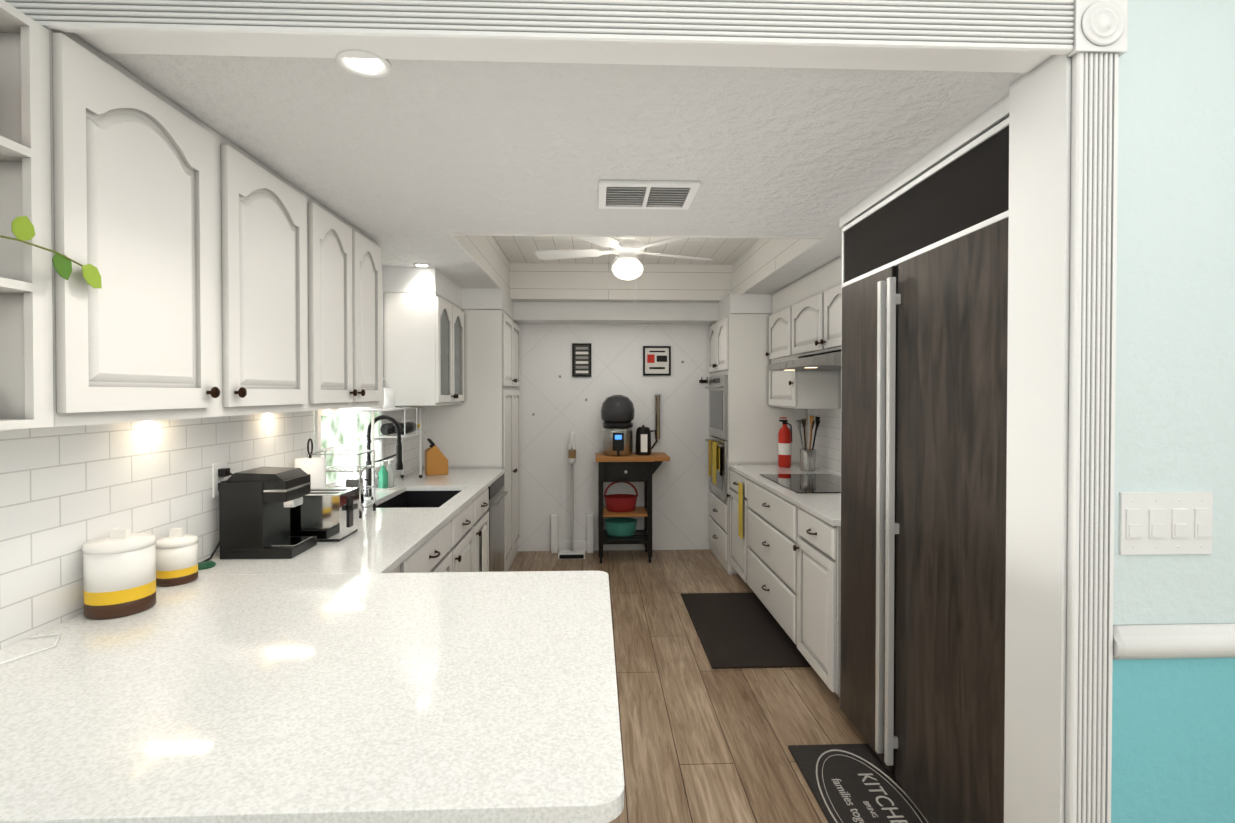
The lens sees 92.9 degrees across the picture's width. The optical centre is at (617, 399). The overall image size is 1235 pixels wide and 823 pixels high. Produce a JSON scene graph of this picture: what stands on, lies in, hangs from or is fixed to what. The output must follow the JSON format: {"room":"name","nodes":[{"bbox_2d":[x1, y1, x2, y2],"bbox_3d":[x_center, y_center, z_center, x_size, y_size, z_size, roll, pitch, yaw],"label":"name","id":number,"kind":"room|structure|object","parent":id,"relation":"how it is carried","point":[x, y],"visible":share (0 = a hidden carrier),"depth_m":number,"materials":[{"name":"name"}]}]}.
{"room":"kitchen","nodes":[
{"label":"kitchen","id":0,"kind":"room"},
{"bbox_2d":[314,267,383,456],"bbox_3d":[-1.568,0.103,3.465,0.120,2.720,4.370,0,1,-2],"label":"wall","id":1,"kind":"structure","parent":0,"point":[382,333],"depth_m":3.80,"materials":[{"name":"white paint"}]},
{"bbox_2d":[0,0,231,429],"bbox_3d":[-1.322,-0.387,1.516,0.216,0.886,0.588,0,1,-2],"label":"upper cabinet","id":2,"kind":"object","parent":1,"relation":"attached to","point":[109,173],"depth_m":1.39,"materials":[{"name":"white paint"}]},
{"bbox_2d":[0,216,101,287],"bbox_3d":[-1.263,-0.411,1.136,0.185,0.532,0.416,0,1,-2],"label":"trailing plant","id":3,"kind":"object","parent":2,"relation":"in","point":[22,228],"visible":0.94,"depth_m":1.24,"materials":[{"name":"green plant"}]},
{"bbox_2d":[0,406,418,648],"bbox_3d":[-1.472,0.310,2.635,0.008,0.555,3.880,0,1,-2],"label":"wall tile","id":4,"kind":"structure","parent":1,"relation":"attached to","point":[67,493],"depth_m":1.64,"materials":[{"name":"white tile"}]},
{"bbox_2d":[202,541,219,561],"bbox_3d":[-1.417,0.520,2.005,0.054,0.050,0.089,0,1,-2],"label":"power cord","id":5,"kind":"object","parent":4,"relation":"attached to","point":[218,545],"depth_m":2.07,"materials":[{"name":"black plastic"}]},
{"bbox_2d":[212,462,232,497],"bbox_3d":[-1.419,0.278,2.068,0.054,0.116,0.112,0,1,-2],"label":"outlet","id":6,"kind":"object","parent":4,"relation":"attached to","point":[220,471],"depth_m":2.12,"materials":[{"name":"white plastic"}]},
{"bbox_2d":[228,140,315,415],"bbox_3d":[-1.344,-0.394,2.094,0.216,0.886,0.569,0,1,-2],"label":"upper cabinet","id":7,"kind":"object","parent":1,"relation":"attached to","point":[236,280],"depth_m":2.09,"materials":[{"name":"white paint"}]},
{"bbox_2d":[314,408,383,487],"bbox_3d":[-1.492,0.263,3.319,0.019,0.448,0.950,0,1,-2],"label":"window","id":8,"kind":"structure","parent":1,"relation":"in","point":[331,429],"depth_m":3.19,"materials":[{"name":"glass"}]},
{"bbox_2d":[316,201,381,409],"bbox_3d":[-1.370,-0.402,2.784,0.216,0.886,0.813,0,1,-2],"label":"upper cabinet","id":9,"kind":"object","parent":1,"relation":"attached to","point":[348,262],"depth_m":2.74,"materials":[{"name":"white paint"}]},
{"bbox_2d":[384,292,463,405],"bbox_3d":[-1.340,-0.334,4.191,0.383,0.736,0.755,0,1,-2],"label":"upper cabinet","id":10,"kind":"object","parent":1,"relation":"attached to","point":[423,349],"visible":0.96,"depth_m":3.82,"materials":[{"name":"white paint"}]},
{"bbox_2d":[383,267,514,320],"bbox_3d":[-1.225,-0.790,4.518,0.645,0.160,1.410,0,1,-2],"label":"ceiling soffit","id":11,"kind":"structure","parent":0,"point":[418,280],"depth_m":4.02,"materials":[{"name":"white paint"}]},
{"bbox_2d":[103,53,1025,302],"bbox_3d":[0.061,-1.029,3.513,3.140,0.358,4.130,0,1,-2],"label":"ceiling","id":12,"kind":"structure","parent":0,"point":[406,163],"depth_m":1.97,"materials":[{"name":"white paint"}]},
{"bbox_2d":[336,49,390,77],"bbox_3d":[-0.625,-0.830,1.446,0.126,0.007,0.126,0,1,-2],"label":"recessed light","id":13,"kind":"object","parent":12,"relation":"in","point":[380,67],"visible":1,"depth_m":1.46,"materials":[{"name":"white plastic"}]},
{"bbox_2d":[413,263,429,267],"bbox_3d":[-1.249,-0.857,3.740,0.102,0.007,0.102,0,1,-2],"label":"recessed light","id":14,"kind":"object","parent":12,"relation":"in","point":[421,265],"visible":1,"depth_m":3.75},
{"bbox_2d":[535,237,711,305],"bbox_3d":[0.058,-0.905,4.097,1.283,0.520,1.248,0,1,-2],"label":"ceiling fan","id":15,"kind":"object","parent":12,"relation":"hanging from","point":[626,264],"visible":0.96,"depth_m":4.00,"materials":[{"name":"white"}]},
{"bbox_2d":[598,180,699,209],"bbox_3d":[0.118,-0.836,2.401,0.390,0.016,0.300,0,1,-2],"label":"ceiling vent","id":16,"kind":"object","parent":12,"relation":"in","point":[639,194],"visible":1,"depth_m":2.38,"materials":[{"name":"grey metal"}]},
{"bbox_2d":[518,324,710,550],"bbox_3d":[-0.019,0.077,5.649,3.140,2.720,0.120,0,1,-2],"label":"wall","id":17,"kind":"structure","parent":0,"point":[561,408],"depth_m":5.59,"materials":[{"name":"white paint"}]},
{"bbox_2d":[572,343,590,376],"bbox_3d":[-0.338,-0.377,5.560,0.181,0.317,0.022,0,1,-2],"label":"picture frame","id":18,"kind":"object","parent":17,"relation":"attached to","point":[581,359],"visible":0.96,"depth_m":5.56,"materials":[{"name":"grey"}]},
{"bbox_2d":[643,346,670,375],"bbox_3d":[0.375,-0.372,5.587,0.264,0.280,0.022,0,1,-2],"label":"picture frame","id":19,"kind":"object","parent":17,"relation":"attached to","point":[656,360],"visible":1,"depth_m":5.58,"materials":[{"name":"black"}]},
{"bbox_2d":[654,394,660,438],"bbox_3d":[0.379,0.158,5.569,0.066,0.420,0.065,0,1,-2],"label":"wall-mounted dispenser","id":20,"kind":"object","parent":17,"relation":"attached to","point":[657,412],"visible":0.9,"depth_m":5.54,"materials":[{"name":"silver metal"}]},
{"bbox_2d":[699,377,707,382],"bbox_3d":[0.824,-0.188,5.585,0.080,0.062,0.064,0,1,-2],"label":"hook","id":21,"kind":"object","parent":17,"relation":"attached to","point":[703,381],"visible":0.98,"depth_m":5.61,"materials":[{"name":"brown metal"}]},
{"bbox_2d":[515,302,714,323],"bbox_3d":[-0.012,-0.801,5.434,3.140,0.160,0.290,0,1,-2],"label":"ceiling beam","id":22,"kind":"structure","parent":0,"point":[525,312],"depth_m":5.30,"materials":[{"name":"white"}]},
{"bbox_2d":[508,549,867,822],"bbox_3d":[0.709,1.516,1.486,4.800,0.060,8.590,0,1,-2],"label":"floor","id":23,"kind":"structure","parent":0,"point":[702,741],"depth_m":2.77,"materials":[{"name":"brown wood"}]},
{"bbox_2d":[392,548,415,571],"bbox_3d":[-1.117,1.038,2.064,0.654,0.884,0.365,0,1,-2],"label":"base cabinet","id":24,"kind":"object","parent":23,"relation":"on","point":[408,564],"depth_m":2.23,"materials":[{"name":"white paint"}]},
{"bbox_2d":[0,571,624,822],"bbox_3d":[-0.713,0.587,1.367,1.410,0.030,1.108,0,1,-2],"label":"countertop","id":25,"kind":"structure","parent":24,"relation":"on","point":[235,697],"depth_m":1.10,"materials":[{"name":"white stone"}]},
{"bbox_2d":[0,633,60,664],"bbox_3d":[-1.349,0.569,1.312,0.109,0.005,0.224,0,1,-2],"label":"cable","id":26,"kind":"object","parent":25,"relation":"on","point":[38,651],"visible":1,"depth_m":1.34,"materials":[{"name":"white plastic"}]},
{"bbox_2d":[82,528,156,619],"bbox_3d":[-1.347,0.459,1.591,0.154,0.220,0.154,0,1,-2],"label":"canister","id":27,"kind":"object","parent":25,"relation":"on","point":[119,572],"visible":1,"depth_m":1.54,"materials":[{"name":"white ceramic"}]},
{"bbox_2d":[156,528,197,586],"bbox_3d":[-1.376,0.483,1.830,0.113,0.165,0.113,0,1,-2],"label":"canister","id":28,"kind":"object","parent":25,"relation":"on","point":[176,556],"visible":0.9,"depth_m":1.79,"materials":[{"name":"white ceramic"}]},
{"bbox_2d":[363,496,475,571],"bbox_3d":[-1.158,1.025,3.151,0.654,0.884,0.590,0,1,-2],"label":"base cabinet","id":29,"kind":"object","parent":23,"relation":"on","point":[467,504],"depth_m":3.34,"materials":[{"name":"white paint"}]},
{"bbox_2d":[198,508,459,571],"bbox_3d":[-1.128,0.574,2.458,0.663,0.030,1.105,0,1,-2],"label":"countertop","id":30,"kind":"structure","parent":29,"relation":"on","point":[383,537],"depth_m":2.22,"materials":[{"name":"white stone"}]},
{"bbox_2d":[198,561,215,569],"bbox_3d":[-1.397,0.558,1.980,0.068,0.012,0.068,0,1,-2],"label":"trivet","id":31,"kind":"object","parent":30,"relation":"on","point":[205,565],"visible":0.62,"depth_m":1.97,"materials":[{"name":"green fabric"}]},
{"bbox_2d":[219,467,316,558],"bbox_3d":[-1.284,0.409,2.168,0.250,0.305,0.190,0,1,-2],"label":"coffee maker","id":32,"kind":"object","parent":30,"relation":"on","point":[256,505],"visible":1,"depth_m":2.08,"materials":[{"name":"black plastic"}]},
{"bbox_2d":[295,438,325,487],"bbox_3d":[-1.387,0.364,2.649,0.140,0.384,0.140,0,1,-2],"label":"paper towel","id":33,"kind":"object","parent":30,"relation":"on","point":[314,468],"visible":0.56,"depth_m":2.61,"materials":[{"name":"white paper"}]},
{"bbox_2d":[290,487,358,541],"bbox_3d":[-1.236,0.466,2.401,0.322,0.187,0.190,0,1,-2],"label":"toaster","id":34,"kind":"object","parent":30,"relation":"on","point":[327,514],"visible":0.56,"depth_m":2.31,"materials":[{"name":"silver metal"}]},
{"bbox_2d":[307,450,375,517],"bbox_3d":[-1.334,0.403,2.841,0.256,0.303,0.196,0,1,-2],"label":"dish rack","id":35,"kind":"object","parent":30,"relation":"on","point":[354,482],"visible":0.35,"depth_m":2.81,"materials":[{"name":"silver metal"}]},
{"bbox_2d":[361,465,378,509],"bbox_3d":[-1.264,0.442,2.971,0.102,0.221,0.033,0,1,-2],"label":"chrome tap","id":36,"kind":"object","parent":30,"relation":"on","point":[376,473],"visible":0.38,"depth_m":2.97,"materials":[{"name":"silver metal"}]},
{"bbox_2d":[364,415,402,496],"bbox_3d":[-1.335,0.317,3.334,0.219,0.463,0.088,0,1,-2],"label":"faucet","id":37,"kind":"object","parent":29,"relation":"on","point":[398,465],"visible":0.94,"depth_m":3.34,"materials":[{"name":"black metal"}]},
{"bbox_2d":[364,484,490,571],"bbox_3d":[-1.178,1.019,3.694,0.654,0.884,0.497,0,1,-2],"label":"base cabinet","id":38,"kind":"object","parent":23,"relation":"on","point":[482,494],"depth_m":3.68,"materials":[{"name":"white paint"}]},
{"bbox_2d":[394,468,503,487],"bbox_3d":[-1.192,0.554,4.147,0.663,0.030,0.875,0,1,-2],"label":"countertop","id":39,"kind":"structure","parent":38,"relation":"on","point":[456,477],"depth_m":3.99,"materials":[{"name":"white stone"}]},
{"bbox_2d":[375,485,397,489],"bbox_3d":[-1.423,0.541,3.615,0.132,0.008,0.132,0,1,-2],"label":"soap tray","id":40,"kind":"object","parent":39,"relation":"on","point":[389,488],"visible":0.62,"depth_m":3.57,"materials":[{"name":"white ceramic"}]},
{"bbox_2d":[378,460,387,488],"bbox_3d":[-1.431,0.454,3.584,0.058,0.176,0.056,0,1,-2],"label":"soap bottle","id":41,"kind":"object","parent":40,"relation":"on","point":[383,478],"visible":0.98,"depth_m":3.56,"materials":[{"name":"green plastic"}]},
{"bbox_2d":[386,459,393,486],"bbox_3d":[-1.418,0.453,3.649,0.058,0.176,0.056,0,1,-2],"label":"soap bottle","id":42,"kind":"object","parent":40,"relation":"on","point":[389,469],"visible":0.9,"depth_m":3.63,"materials":[{"name":"white plastic"}]},
{"bbox_2d":[348,377,427,499],"bbox_3d":[-1.393,0.204,3.632,0.191,0.681,0.894,0,1,-2],"label":"shelf","id":43,"kind":"object","parent":39,"relation":"on","point":[387,403],"visible":0.77,"depth_m":3.58,"materials":[{"name":"white metal"}]},
{"bbox_2d":[425,438,447,475],"bbox_3d":[-1.311,0.408,4.247,0.150,0.260,0.100,0,1,-27],"label":"knife block","id":44,"kind":"object","parent":39,"relation":"on","point":[436,461],"visible":1,"depth_m":4.20,"materials":[{"name":"brown wood"}]},
{"bbox_2d":[482,525,486,571],"bbox_3d":[-0.833,0.980,3.683,0.006,0.360,0.150,0,1,-2],"label":"hanging towel","id":45,"kind":"object","parent":38,"relation":"hanging from","point":[484,549],"visible":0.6,"depth_m":3.66,"materials":[{"name":"white fabric"}]},
{"bbox_2d":[416,512,459,571],"bbox_3d":[-1.137,1.032,2.591,0.654,0.884,0.790,0,1,-2],"label":"base cabinet","id":46,"kind":"object","parent":23,"relation":"on","point":[441,551],"depth_m":2.73,"materials":[{"name":"white paint"}]},
{"bbox_2d":[421,309,519,571],"bbox_3d":[-1.215,0.366,5.064,0.686,2.156,0.954,0,1,-2],"label":"pantry cabinet","id":47,"kind":"object","parent":23,"relation":"on","point":[479,427],"visible":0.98,"depth_m":4.59,"materials":[{"name":"white paint"}]},
{"bbox_2d":[487,474,507,571],"bbox_3d":[-1.174,1.014,4.253,0.690,0.880,0.615,0,1,-2],"label":"dishwasher","id":48,"kind":"object","parent":23,"relation":"on","point":[497,495],"visible":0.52,"depth_m":4.21,"materials":[{"name":"silver metal"}]},
{"bbox_2d":[558,432,584,558],"bbox_3d":[-0.420,0.870,5.394,0.240,1.140,0.191,0,1,-2],"label":"vacuum","id":49,"kind":"object","parent":23,"relation":"on","point":[571,553],"visible":1,"depth_m":5.42,"materials":[{"name":"white plastic"}]},
{"bbox_2d":[551,513,593,552],"bbox_3d":[-0.425,1.258,5.541,0.400,0.360,0.086,0,1,-2],"label":"dock","id":50,"kind":"object","parent":23,"relation":"on","point":[585,545],"visible":0.96,"depth_m":5.50,"materials":[{"name":"white plastic"}]},
{"bbox_2d":[595,452,669,562],"bbox_3d":[0.128,0.970,5.348,0.656,0.939,0.435,0,1,-2],"label":"cart","id":51,"kind":"object","parent":23,"relation":"on","point":[633,467],"visible":1,"depth_m":5.17,"materials":[{"name":"black wood"}]},
{"bbox_2d":[601,395,634,455],"bbox_3d":[0.002,0.226,5.352,0.310,0.548,0.310,0,1,-2],"label":"air fryer","id":52,"kind":"object","parent":51,"relation":"on","point":[617,414],"visible":1,"depth_m":5.23,"materials":[{"name":"silver metal"}]},
{"bbox_2d":[604,482,637,511],"bbox_3d":[0.032,0.873,5.361,0.316,0.273,0.220,0,1,-2],"label":"basket","id":53,"kind":"object","parent":51,"relation":"on","point":[620,502],"visible":0.94,"depth_m":5.29,"materials":[{"name":"red plastic"}]},
{"bbox_2d":[605,517,636,536],"bbox_3d":[0.032,1.165,5.364,0.300,0.130,0.240,0,1,-2],"label":"basket","id":54,"kind":"object","parent":51,"relation":"on","point":[621,527],"visible":1,"depth_m":5.28,"materials":[{"name":"teal plastic"}]},
{"bbox_2d":[635,425,656,454],"bbox_3d":[0.264,0.365,5.363,0.204,0.270,0.151,0,1,-2],"label":"kettle","id":55,"kind":"object","parent":51,"relation":"on","point":[643,441],"visible":1,"depth_m":5.31,"materials":[{"name":"black plastic"}]},
{"bbox_2d":[727,468,742,578],"bbox_3d":[1.258,1.008,4.580,0.651,0.884,0.546,0,1,-2],"label":"base cabinet","id":56,"kind":"object","parent":23,"relation":"on","point":[736,543],"depth_m":4.64,"materials":[{"name":"white paint"}]},
{"bbox_2d":[738,482,742,538],"bbox_3d":[0.922,0.827,4.398,0.006,0.410,0.110,0,1,-2],"label":"hanging towel","id":57,"kind":"object","parent":56,"relation":"hanging from","point":[740,510],"visible":1,"depth_m":4.38,"materials":[{"name":"yellow fabric"}]},
{"bbox_2d":[681,592,811,668],"bbox_3d":[0.768,1.453,3.794,0.552,0.010,1.180,0,1,-2],"label":"runner mat","id":58,"kind":"object","parent":23,"relation":"on","point":[739,630],"visible":0.92,"depth_m":3.64,"materials":[{"name":"black rubber"}]},
{"bbox_2d":[705,314,806,574],"bbox_3d":[1.197,0.364,5.240,0.728,2.156,0.784,0,1,-2],"label":"tall cabinet","id":59,"kind":"object","parent":23,"relation":"on","point":[745,425],"visible":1,"depth_m":4.85,"materials":[{"name":"white paint"}]},
{"bbox_2d":[708,440,713,476],"bbox_3d":[0.842,0.523,5.247,0.034,0.317,0.120,0,1,-2],"label":"towel","id":60,"kind":"object","parent":59,"relation":"hanging from","point":[709,457],"visible":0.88,"depth_m":5.26,"materials":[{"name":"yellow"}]},
{"bbox_2d":[712,442,719,484],"bbox_3d":[0.849,0.545,5.052,0.034,0.357,0.150,0,1,-2],"label":"towel","id":61,"kind":"object","parent":59,"relation":"hanging from","point":[715,457],"visible":0.98,"depth_m":5.04,"materials":[{"name":"yellow fabric"}]},
{"bbox_2d":[743,476,790,637],"bbox_3d":[1.288,1.018,3.780,0.651,0.884,1.055,0,1,-2],"label":"base cabinet","id":62,"kind":"object","parent":23,"relation":"on","point":[785,553],"depth_m":3.74,"materials":[{"name":"white paint"}]},
{"bbox_2d":[791,504,840,698],"bbox_3d":[1.318,1.027,2.996,0.651,0.884,0.515,0,1,-2],"label":"base cabinet","id":63,"kind":"object","parent":23,"relation":"on","point":[815,542],"depth_m":2.93,"materials":[{"name":"white paint"}]},
{"bbox_2d":[729,464,840,523],"bbox_3d":[1.285,0.558,3.790,0.656,0.030,2.116,0,1,-2],"label":"countertop","id":64,"kind":"structure","parent":63,"relation":"on","point":[827,505],"depth_m":3.43,"materials":[{"name":"white stone"}]},
{"bbox_2d":[778,417,791,467],"bbox_3d":[1.335,0.335,4.663,0.112,0.395,0.101,0,1,-2],"label":"fire extinguisher","id":65,"kind":"object","parent":64,"relation":"on","point":[784,444],"visible":1,"depth_m":4.62,"materials":[{"name":"red paint"}]},
{"bbox_2d":[760,474,840,492],"bbox_3d":[1.293,0.539,3.828,0.515,0.008,0.770,0,1,-2],"label":"cooktop","id":66,"kind":"object","parent":64,"relation":"in","point":[813,483],"visible":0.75,"depth_m":3.80,"materials":[{"name":"black glass"}]},
{"bbox_2d":[795,416,819,470],"bbox_3d":[1.447,0.326,4.457,0.196,0.418,0.194,0,1,-2],"label":"utensil crock","id":67,"kind":"object","parent":64,"relation":"on","point":[807,459],"visible":1,"depth_m":4.41,"materials":[{"name":"silver metal"}]},
{"bbox_2d":[788,744,928,822],"bbox_3d":[0.971,1.469,2.095,0.470,0.018,0.790,0,1,-2],"label":"floor mat","id":68,"kind":"object","parent":23,"relation":"on","point":[821,767],"visible":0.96,"depth_m":2.24,"materials":[{"name":"grey"}]},
{"bbox_2d":[832,778,863,822],"bbox_3d":[0.843,1.464,2.095,0.046,0.002,0.337,0,1,-2],"label":"lettering","id":69,"kind":"object","parent":68,"relation":"on","point":[848,801],"visible":1,"depth_m":2.14,"materials":[{"name":"grey paint"}]},
{"bbox_2d":[863,801,877,816],"bbox_3d":[0.905,1.464,2.098,0.020,0.002,0.078,0,1,-2],"label":"lettering","id":70,"kind":"object","parent":68,"relation":"on","point":[868,804],"visible":1,"depth_m":2.10,"materials":[{"name":"grey paint"}]},
{"bbox_2d":[858,773,907,822],"bbox_3d":[0.975,1.464,2.099,0.060,0.002,0.389,0,1,-2],"label":"lettering","id":71,"kind":"object","parent":68,"relation":"on","point":[889,799],"visible":1,"depth_m":2.15,"materials":[{"name":"grey"}]},
{"bbox_2d":[840,117,1008,822],"bbox_3d":[1.339,0.348,2.155,0.677,2.260,1.123,0,1,-2],"label":"fridge","id":72,"kind":"object","parent":23,"relation":"on","point":[924,342],"visible":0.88,"depth_m":1.97,"materials":[{"name":"black wood"}]},
{"bbox_2d":[715,294,771,321],"bbox_3d":[1.246,-0.796,5.076,0.653,0.160,0.480,0,1,-2],"label":"ceiling soffit","id":73,"kind":"structure","parent":0,"point":[733,303],"depth_m":4.83,"materials":[{"name":"white paint"}]},
{"bbox_2d":[840,93,1009,226],"bbox_3d":[1.365,-0.816,2.146,0.638,0.052,1.145,0,1,-2],"label":"soffit","id":74,"kind":"structure","parent":0,"point":[993,115],"depth_m":1.95,"materials":[{"name":"white paint"}]},
{"bbox_2d":[1111,0,1234,822],"bbox_3d":[2.007,0.126,1.508,1.903,2.720,0.190,0,1,-2],"label":"wall","id":75,"kind":"structure","parent":0,"point":[1175,367],"depth_m":1.39,"materials":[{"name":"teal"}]},
{"bbox_2d":[1004,55,1071,822],"bbox_3d":[1.050,0.327,1.475,0.013,2.319,0.189,0,1,-2],"label":"trim","id":76,"kind":"structure","parent":75,"relation":"attached to","point":[1040,101],"depth_m":1.46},
{"bbox_2d":[1067,0,1127,56],"bbox_3d":[1.107,-0.858,1.348,0.122,0.122,0.037,0,1,-2],"label":"rosette","id":77,"kind":"object","parent":75,"relation":"attached to","point":[1100,26],"visible":0.96,"depth_m":1.34,"materials":[{"name":"white wood"}]},
{"bbox_2d":[1119,492,1212,554],"bbox_3d":[1.285,0.289,1.381,0.227,0.146,0.012,0,1,-2],"label":"switch plate","id":78,"kind":"object","parent":75,"relation":"attached to","point":[1156,523],"visible":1,"depth_m":1.38,"materials":[{"name":"white plastic"}]},
{"bbox_2d":[1113,623,1234,659],"bbox_3d":[2.059,0.570,1.404,1.807,0.078,0.030,0,1,-2],"label":"trim","id":79,"kind":"structure","parent":75,"relation":"attached to","point":[1172,641],"depth_m":1.37,"materials":[{"name":"white wood"}]},
{"bbox_3d":[-0.185,-1.033,1.377,2.487,0.400,0.120,0,1,-2],"label":"wall","id":80,"kind":"structure","parent":0,"visible":0},
{"bbox_2d":[4,0,1118,822],"bbox_3d":[-0.135,0.277,1.323,2.583,2.422,0.020,0,1,-2],"label":"door frame","id":81,"kind":"structure","parent":80,"relation":"attached to","point":[1009,26],"depth_m":1.34,"materials":[{"name":"white wood"}]},
{"bbox_2d":[74,33,1051,72],"bbox_3d":[-0.091,-0.830,1.383,2.271,0.006,0.118,0,1,-2],"label":"trim","id":82,"kind":"structure","parent":80,"relation":"attached to","point":[505,52],"depth_m":1.40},
{"bbox_3d":[1.686,0.100,3.682,0.120,2.720,4.180,0,1,-2],"label":"wall","id":83,"kind":"structure","parent":0,"visible":0},
{"bbox_2d":[766,285,789,363],"bbox_3d":[1.419,-0.588,4.528,0.331,0.556,0.625,0,1,-2],"label":"upper cabinet","id":84,"kind":"object","parent":83,"relation":"attached to","point":[779,320],"depth_m":4.56,"materials":[{"name":"white paint"}]},
{"bbox_2d":[790,271,813,359],"bbox_3d":[1.441,-0.581,3.940,0.331,0.556,0.649,0,1,-2],"label":"upper cabinet","id":85,"kind":"object","parent":83,"relation":"attached to","point":[805,318],"depth_m":4.07,"materials":[{"name":"white paint"}]},
{"bbox_2d":[769,351,840,370],"bbox_3d":[1.349,-0.249,3.796,0.526,0.101,0.760,0,1,-2],"label":"range hood","id":86,"kind":"object","parent":85,"relation":"attached to","point":[827,362],"visible":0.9,"depth_m":3.53,"materials":[{"name":"silver metal"}]},
{"bbox_2d":[768,360,840,408],"bbox_3d":[1.420,-0.124,4.518,0.331,0.369,0.656,0,1,-2],"label":"upper cabinet","id":87,"kind":"object","parent":83,"relation":"attached to","point":[787,389],"depth_m":4.20,"materials":[{"name":"white paint"}]},
{"bbox_2d":[807,402,840,474],"bbox_3d":[1.618,0.131,3.800,0.008,0.885,2.120,0,1,-2],"label":"wall tile","id":88,"kind":"structure","parent":83,"relation":"attached to","point":[827,445],"depth_m":4.44,"materials":[{"name":"white tile"}]},
{"bbox_2d":[814,256,841,355],"bbox_3d":[1.460,-0.575,3.450,0.331,0.556,0.590,0,1,-2],"label":"upper cabinet","id":89,"kind":"object","parent":83,"relation":"attached to","point":[827,278],"depth_m":3.62,"materials":[{"name":"white paint"}]}
]}

